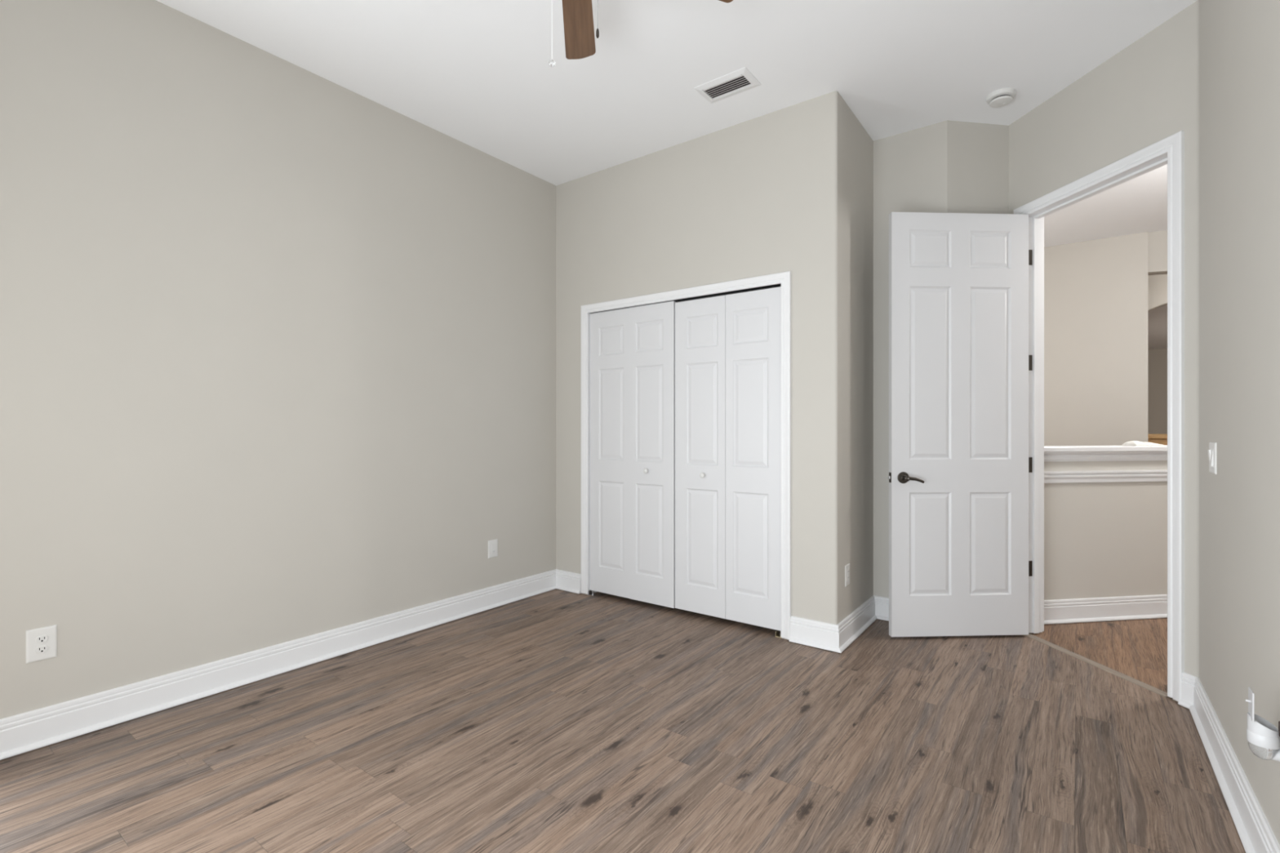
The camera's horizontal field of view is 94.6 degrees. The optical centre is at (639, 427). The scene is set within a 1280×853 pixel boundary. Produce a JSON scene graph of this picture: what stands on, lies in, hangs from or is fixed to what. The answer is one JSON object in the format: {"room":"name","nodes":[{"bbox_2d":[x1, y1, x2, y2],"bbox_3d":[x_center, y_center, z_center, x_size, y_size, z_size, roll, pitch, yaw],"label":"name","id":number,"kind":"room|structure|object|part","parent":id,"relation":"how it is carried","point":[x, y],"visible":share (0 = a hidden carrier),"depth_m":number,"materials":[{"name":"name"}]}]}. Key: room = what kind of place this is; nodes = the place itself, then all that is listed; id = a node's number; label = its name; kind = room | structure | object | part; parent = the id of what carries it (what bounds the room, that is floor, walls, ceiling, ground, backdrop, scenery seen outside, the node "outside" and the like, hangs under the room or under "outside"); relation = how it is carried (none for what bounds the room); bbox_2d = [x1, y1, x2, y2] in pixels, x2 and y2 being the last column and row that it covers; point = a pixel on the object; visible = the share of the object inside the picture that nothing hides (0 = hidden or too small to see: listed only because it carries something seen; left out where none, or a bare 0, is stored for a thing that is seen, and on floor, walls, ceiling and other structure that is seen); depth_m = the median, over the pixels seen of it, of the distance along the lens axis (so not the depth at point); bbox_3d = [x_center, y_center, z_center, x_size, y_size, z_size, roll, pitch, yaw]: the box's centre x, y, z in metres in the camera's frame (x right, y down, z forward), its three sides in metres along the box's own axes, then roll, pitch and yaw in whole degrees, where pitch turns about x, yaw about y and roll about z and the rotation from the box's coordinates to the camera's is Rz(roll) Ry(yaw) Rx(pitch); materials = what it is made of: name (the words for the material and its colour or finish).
{"room":"empty bedroom","nodes":[
{"label":"empty bedroom","id":0,"kind":"room"},
{"bbox_2d":[0,0,555,719],"bbox_3d":[-1.536,-0.312,3.365,0.115,3.048,4.665,0,0,37],"label":"wall","id":1,"kind":"structure","parent":0,"point":[277,341],"depth_m":2.77,"materials":[{"name":"beige paint"}]},
{"bbox_2d":[26,624,57,663],"bbox_3d":[-2.283,0.825,2.255,0.009,0.124,0.084,0,0,37],"label":"wall outlet","id":2,"kind":"object","parent":1,"relation":"attached to","point":[41,642],"visible":1,"depth_m":2.25,"materials":[{"name":"white plastic"}]},
{"bbox_2d":[35,644,48,653],"bbox_3d":[-2.281,0.845,2.253,0.003,0.025,0.034,0,0,37],"label":"receptacle","id":3,"kind":"object","parent":2,"relation":"attached to","point":[39,648],"depth_m":2.25,"materials":[{"name":"white plastic"}]},
{"bbox_2d":[35,635,48,643],"bbox_3d":[-2.281,0.806,2.253,0.003,0.025,0.034,0,0,37],"label":"receptacle","id":4,"kind":"object","parent":2,"relation":"attached to","point":[39,638],"depth_m":2.25,"materials":[{"name":"white plastic"}]},
{"bbox_2d":[0,568,555,759],"bbox_3d":[-1.711,1.139,3.006,0.032,0.138,3.650,0,0,37],"label":"baseboard","id":5,"kind":"structure","parent":1,"relation":"attached to","point":[29,731],"depth_m":2.75,"materials":[{"name":"white wood"}]},
{"bbox_2d":[488,538,497,558],"bbox_3d":[-0.992,0.817,3.992,0.012,0.119,0.080,0,0,37],"label":"wall outlet","id":6,"kind":"object","parent":1,"relation":"attached to","point":[493,544],"visible":1,"depth_m":3.99,"materials":[{"name":"white plastic"}]},
{"bbox_2d":[0,588,1245,852],"bbox_3d":[5.683,1.252,5.611,9.200,0.080,17.050,0,0,37],"label":"floor","id":7,"kind":"structure","parent":0,"point":[554,721],"depth_m":2.21,"materials":[{"name":"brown wood"}]},
{"bbox_2d":[588,590,596,595],"bbox_3d":[-0.345,1.192,4.284,0.050,0.040,0.032,0,0,37],"label":"pivot bracket","id":8,"kind":"object","parent":7,"relation":"on","point":[590,593],"visible":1,"depth_m":4.28,"materials":[{"name":"metal"}]},
{"bbox_2d":[775,630,782,638],"bbox_3d":[0.815,1.192,3.423,0.050,0.040,0.032,0,0,37],"label":"pivot bracket","id":9,"kind":"object","parent":7,"relation":"on","point":[776,632],"visible":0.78,"depth_m":3.42,"materials":[{"name":"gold metal"}]},
{"bbox_2d":[1024,633,1168,697],"bbox_3d":[2.327,1.209,3.061,0.046,0.008,0.811,0,0,-8],"label":"threshold strip","id":10,"kind":"object","parent":7,"relation":"on","point":[1141,684],"visible":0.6,"depth_m":2.98,"materials":[{"name":"brown wood"}]},
{"bbox_2d":[1147,433,1167,444],"bbox_3d":[5.419,0.637,5.733,1.410,1.150,0.440,0,0,37],"label":"base cabinet","id":11,"kind":"object","parent":7,"relation":"on","point":[1162,439],"visible":0.02,"depth_m":5.75,"materials":[{"name":"brown wood"}]},
{"bbox_2d":[155,0,1197,247],"bbox_3d":[5.683,-1.886,5.611,9.200,0.100,17.050,0,0,37],"label":"ceiling","id":12,"kind":"structure","parent":0,"point":[477,73],"depth_m":2.97,"materials":[{"name":"white paint"}]},
{"bbox_2d":[548,0,733,67],"bbox_3d":[-0.229,-1.489,1.834,1.183,0.693,1.155,0,0,37],"label":"ceiling fan","id":13,"kind":"object","parent":12,"relation":"hanging from","point":[578,18],"visible":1,"depth_m":2.29,"materials":[{"name":"brown wood"}]},
{"bbox_3d":[-0.278,-1.335,1.870,0.003,0.344,0.003,0,0,7],"label":"pull chain","id":14,"kind":"part","parent":13,"relation":"part of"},
{"bbox_3d":[-0.237,-1.556,2.280,0.124,0.033,0.412,0,0,-3],"label":"blade","id":15,"kind":"part","parent":13,"relation":"part of","materials":[{"name":"brown wood"}]},
{"bbox_3d":[0.169,-1.556,2.018,0.412,0.033,0.124,0,0,-21],"label":"blade","id":16,"kind":"part","parent":13,"relation":"part of","materials":[{"name":"brown wood"}]},
{"bbox_2d":[693,67,761,103],"bbox_3d":[0.470,-1.829,3.172,0.306,0.013,0.186,0,0,37],"label":"ceiling vent","id":17,"kind":"object","parent":12,"relation":"in","point":[741,80],"visible":1,"depth_m":3.16,"materials":[{"name":"metal"}]},
{"bbox_2d":[986,88,1016,107],"bbox_3d":[1.991,-1.811,3.259,0.140,0.050,0.140,0,0,-8],"label":"smoke detector","id":18,"kind":"object","parent":12,"relation":"attached to","point":[1002,97],"visible":1,"depth_m":3.23,"materials":[{"name":"white plastic"}]},
{"bbox_2d":[555,91,844,639],"bbox_3d":[0.252,-0.312,3.893,2.127,3.048,0.115,0,0,37],"label":"wall","id":19,"kind":"structure","parent":0,"point":[762,195],"depth_m":3.53,"materials":[{"name":"beige paint"}]},
{"bbox_2d":[555,568,581,593],"bbox_3d":[-0.541,1.139,4.389,0.262,0.138,0.032,0,0,37],"label":"baseboard","id":20,"kind":"structure","parent":19,"relation":"attached to","point":[569,581],"depth_m":4.38,"materials":[{"name":"white wood"}]},
{"bbox_2d":[589,301,676,608],"bbox_3d":[-0.071,0.175,4.077,0.732,2.007,0.068,0,0,37],"label":"door","id":21,"kind":"structure","parent":19,"relation":"in","point":[632,350],"depth_m":4.06,"materials":[{"name":"white paint"}]},
{"bbox_3d":[0.040,0.290,3.971,0.033,0.033,0.031,0,0,37],"label":"knob","id":22,"kind":"part","parent":21,"relation":"part of","materials":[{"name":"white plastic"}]},
{"bbox_2d":[587,283,782,638],"bbox_3d":[0.256,0.185,3.890,1.500,2.055,0.115,0,0,37],"label":"trim","id":23,"kind":"structure","parent":19,"relation":"attached to","point":[780,283],"depth_m":4.29,"materials":[{"name":"white wood"}]},
{"bbox_2d":[590,284,781,313],"bbox_3d":[0.240,-0.833,3.870,1.484,0.002,0.036,0,0,37],"label":"door track","id":24,"kind":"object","parent":19,"relation":"attached to","point":[775,285],"depth_m":3.70,"materials":[{"name":"white metal"}]},
{"bbox_2d":[581,271,791,639],"bbox_3d":[0.215,0.156,3.837,1.600,2.093,0.019,0,0,37],"label":"trim","id":25,"kind":"structure","parent":19,"relation":"attached to","point":[784,277],"depth_m":3.51,"materials":[{"name":"white wood"}]},
{"bbox_2d":[675,286,781,631],"bbox_3d":[0.526,0.179,3.635,0.738,1.992,0.065,0,0,37],"label":"door","id":26,"kind":"structure","parent":19,"relation":"in","point":[728,347],"depth_m":3.61,"materials":[{"name":"white paint"}]},
{"bbox_3d":[0.393,0.298,3.713,0.033,0.033,0.031,0,0,37],"label":"knob","id":27,"kind":"part","parent":26,"relation":"part of","materials":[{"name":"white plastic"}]},
{"bbox_2d":[789,615,840,653],"bbox_3d":[0.970,1.139,3.268,0.292,0.138,0.032,0,0,37],"label":"baseboard","id":28,"kind":"structure","parent":19,"relation":"attached to","point":[811,633],"depth_m":3.27,"materials":[{"name":"white wood"}]},
{"bbox_2d":[844,101,873,618],"bbox_3d":[1.305,-0.312,3.623,0.115,3.048,0.707,0,0,37],"label":"wall","id":29,"kind":"structure","parent":0,"point":[858,144],"depth_m":3.50,"materials":[{"name":"beige paint"}]},
{"bbox_2d":[844,563,849,586],"bbox_3d":[1.178,0.834,3.349,0.008,0.117,0.074,0,0,37],"label":"wall outlet","id":30,"kind":"object","parent":29,"relation":"attached to","point":[846,566],"visible":1,"depth_m":3.34,"materials":[{"name":"white plastic"}]},
{"bbox_2d":[837,595,876,653],"bbox_3d":[1.286,1.139,3.474,0.032,0.138,0.740,0,0,37],"label":"baseboard","id":31,"kind":"structure","parent":29,"relation":"attached to","point":[854,624],"depth_m":3.44,"materials":[{"name":"white wood"}]},
{"bbox_2d":[873,120,947,597],"bbox_3d":[1.698,-0.312,3.700,0.426,3.048,0.115,0,0,37],"label":"wall","id":32,"kind":"structure","parent":0,"point":[910,168],"depth_m":3.73,"materials":[{"name":"beige paint"}]},
{"bbox_2d":[874,595,888,621],"bbox_3d":[1.660,1.139,3.637,0.440,0.138,0.032,0,0,37],"label":"baseboard","id":33,"kind":"structure","parent":32,"relation":"attached to","point":[882,603],"depth_m":3.73,"materials":[{"name":"white wood"}]},
{"bbox_2d":[947,120,1008,213],"bbox_3d":[2.029,-0.312,3.613,0.408,3.048,0.115,0,0,-8],"label":"wall","id":34,"kind":"structure","parent":0,"point":[978,153],"depth_m":3.56,"materials":[{"name":"beige paint"}]},
{"bbox_2d":[1044,231,1147,445],"bbox_3d":[3.304,-0.312,6.680,3.705,3.048,0.170,0,0,37],"label":"wall","id":35,"kind":"structure","parent":0,"point":[1095,291],"depth_m":5.76,"materials":[{"name":"beige paint"}]},
{"bbox_2d":[1008,0,1199,702],"bbox_3d":[2.376,-0.312,3.022,0.132,3.048,1.157,0,0,-9],"label":"wall","id":36,"kind":"structure","parent":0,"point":[1147,93],"depth_m":2.72,"materials":[{"name":"beige paint"}]},
{"bbox_2d":[1013,130,1184,701],"bbox_3d":[2.373,-0.052,3.068,0.153,2.512,0.952,0,0,-8],"label":"door frame","id":37,"kind":"structure","parent":36,"relation":"attached to","point":[1173,145],"depth_m":2.65,"materials":[{"name":"white wood"}]},
{"bbox_2d":[888,212,1032,636],"bbox_3d":[1.867,-0.019,3.411,0.876,2.431,0.150,0,0,-3],"label":"door","id":38,"kind":"structure","parent":37,"relation":"attached to","point":[960,362],"depth_m":3.40,"materials":[{"name":"white paint"}]},
{"bbox_3d":[1.558,0.294,3.335,0.100,0.039,0.017,0,0,-3],"label":"lever","id":39,"kind":"part","parent":38,"relation":"part of","materials":[{"name":"brown metal"}]},
{"bbox_3d":[2.279,0.825,3.464,0.048,0.090,0.003,0,0,-8],"label":"jamb plate","id":40,"kind":"part","parent":38,"relation":"part of","materials":[{"name":"black metal"}]},
{"bbox_3d":[2.279,0.217,3.464,0.048,0.090,0.003,0,0,-8],"label":"jamb plate","id":41,"kind":"part","parent":38,"relation":"part of","materials":[{"name":"metal"}]},
{"bbox_3d":[2.279,-0.382,3.464,0.048,0.090,0.003,0,0,-8],"label":"jamb plate","id":42,"kind":"part","parent":38,"relation":"part of","materials":[{"name":"black metal"}]},
{"bbox_3d":[2.279,-1.000,3.464,0.048,0.090,0.003,0,0,-8],"label":"jamb plate","id":43,"kind":"part","parent":38,"relation":"part of","materials":[{"name":"metal"}]},
{"bbox_2d":[1177,671,1197,708],"bbox_3d":[2.374,1.139,2.558,0.032,0.138,0.058,0,0,-8],"label":"baseboard","id":44,"kind":"structure","parent":36,"relation":"attached to","point":[1188,682],"depth_m":2.56,"materials":[{"name":"white wood"}]},
{"bbox_2d":[1044,460,1167,599],"bbox_3d":[3.417,0.685,3.873,2.185,1.055,0.140,0,0,-8],"label":"wall","id":45,"kind":"structure","parent":0,"point":[1102,540],"depth_m":3.73,"materials":[{"name":"beige paint"}]},
{"bbox_2d":[1044,594,1167,624],"bbox_3d":[3.440,1.139,3.789,2.165,0.138,0.032,0,0,-8],"label":"baseboard","id":46,"kind":"structure","parent":45,"relation":"attached to","point":[1144,606],"depth_m":3.71,"materials":[{"name":"white wood"}]},
{"bbox_2d":[1044,444,1167,461],"bbox_3d":[3.420,0.162,3.856,2.184,0.092,0.203,0,0,-8],"label":"trim","id":47,"kind":"structure","parent":45,"relation":"on","point":[1051,453],"depth_m":3.70,"materials":[{"name":"white wood"}]},
{"bbox_2d":[1121,440,1166,446],"bbox_3d":[3.252,0.100,3.808,0.250,0.034,0.124,0,0,-8],"label":"folded cloth","id":48,"kind":"object","parent":47,"relation":"on","point":[1135,443],"visible":0.91,"depth_m":3.77,"materials":[{"name":"white fabric"}]},
{"bbox_2d":[1044,470,1167,483],"bbox_3d":[3.439,0.306,3.792,2.165,0.072,0.026,0,0,-8],"label":"trim","id":49,"kind":"structure","parent":45,"relation":"attached to","point":[1110,476],"depth_m":3.71,"materials":[{"name":"white wood"}]},
{"bbox_2d":[1147,348,1167,434],"bbox_3d":[10.963,-0.312,10.877,7.000,3.048,0.100,0,0,37],"label":"wall","id":50,"kind":"structure","parent":0,"point":[1157,358],"depth_m":11.48,"materials":[{"name":"beige paint"}]},
{"bbox_2d":[1147,231,1167,275],"bbox_3d":[6.154,-1.648,5.150,2.880,0.376,0.143,0,0,19],"label":"wall header","id":51,"kind":"structure","parent":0,"point":[1157,241],"depth_m":5.52,"materials":[{"name":"beige paint"}]},
{"bbox_2d":[1147,305,1167,349],"bbox_3d":[9.119,-1.560,8.478,6.900,0.055,5.950,0,0,37],"label":"wall","id":52,"kind":"structure","parent":0,"point":[1157,317],"depth_m":9.12,"materials":[{"name":"beige paint"}]},
{"bbox_2d":[1147,274,1167,311],"bbox_3d":[7.341,-0.312,5.999,7.000,3.048,0.150,0,0,37],"label":"wall","id":53,"kind":"structure","parent":0,"point":[1157,284],"depth_m":6.88,"materials":[{"name":"beige paint"}]},
{"bbox_2d":[1199,0,1279,844],"bbox_3d":[1.243,-0.312,0.884,0.115,3.048,3.995,0,0,37],"label":"wall","id":54,"kind":"structure","parent":0,"point":[1239,40],"depth_m":1.88,"materials":[{"name":"beige paint"}]},
{"bbox_2d":[1207,442,1216,474],"bbox_3d":[2.183,0.114,2.256,0.012,0.118,0.118,0,0,37],"label":"light switch","id":55,"kind":"object","parent":54,"relation":"attached to","point":[1212,446],"visible":1,"depth_m":2.23,"materials":[{"name":"white plastic"}]},
{"bbox_2d":[1189,677,1279,852],"bbox_3d":[1.222,1.139,0.979,0.032,0.138,3.892,0,0,37],"label":"baseboard","id":56,"kind":"structure","parent":54,"relation":"attached to","point":[1255,833],"depth_m":1.89,"materials":[{"name":"white wood"}]},
{"bbox_2d":[1244,686,1279,761],"bbox_3d":[1.541,0.739,1.447,0.078,0.166,0.105,0,0,37],"label":"wall fixture","id":57,"kind":"object","parent":54,"relation":"attached to","point":[1263,737],"visible":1,"depth_m":1.46,"materials":[{"name":"white plastic"}]},
{"bbox_3d":[1.572,0.803,1.451,0.034,0.031,0.031,0,0,37],"label":"arm","id":58,"kind":"part","parent":57,"relation":"part of","materials":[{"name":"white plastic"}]}
]}

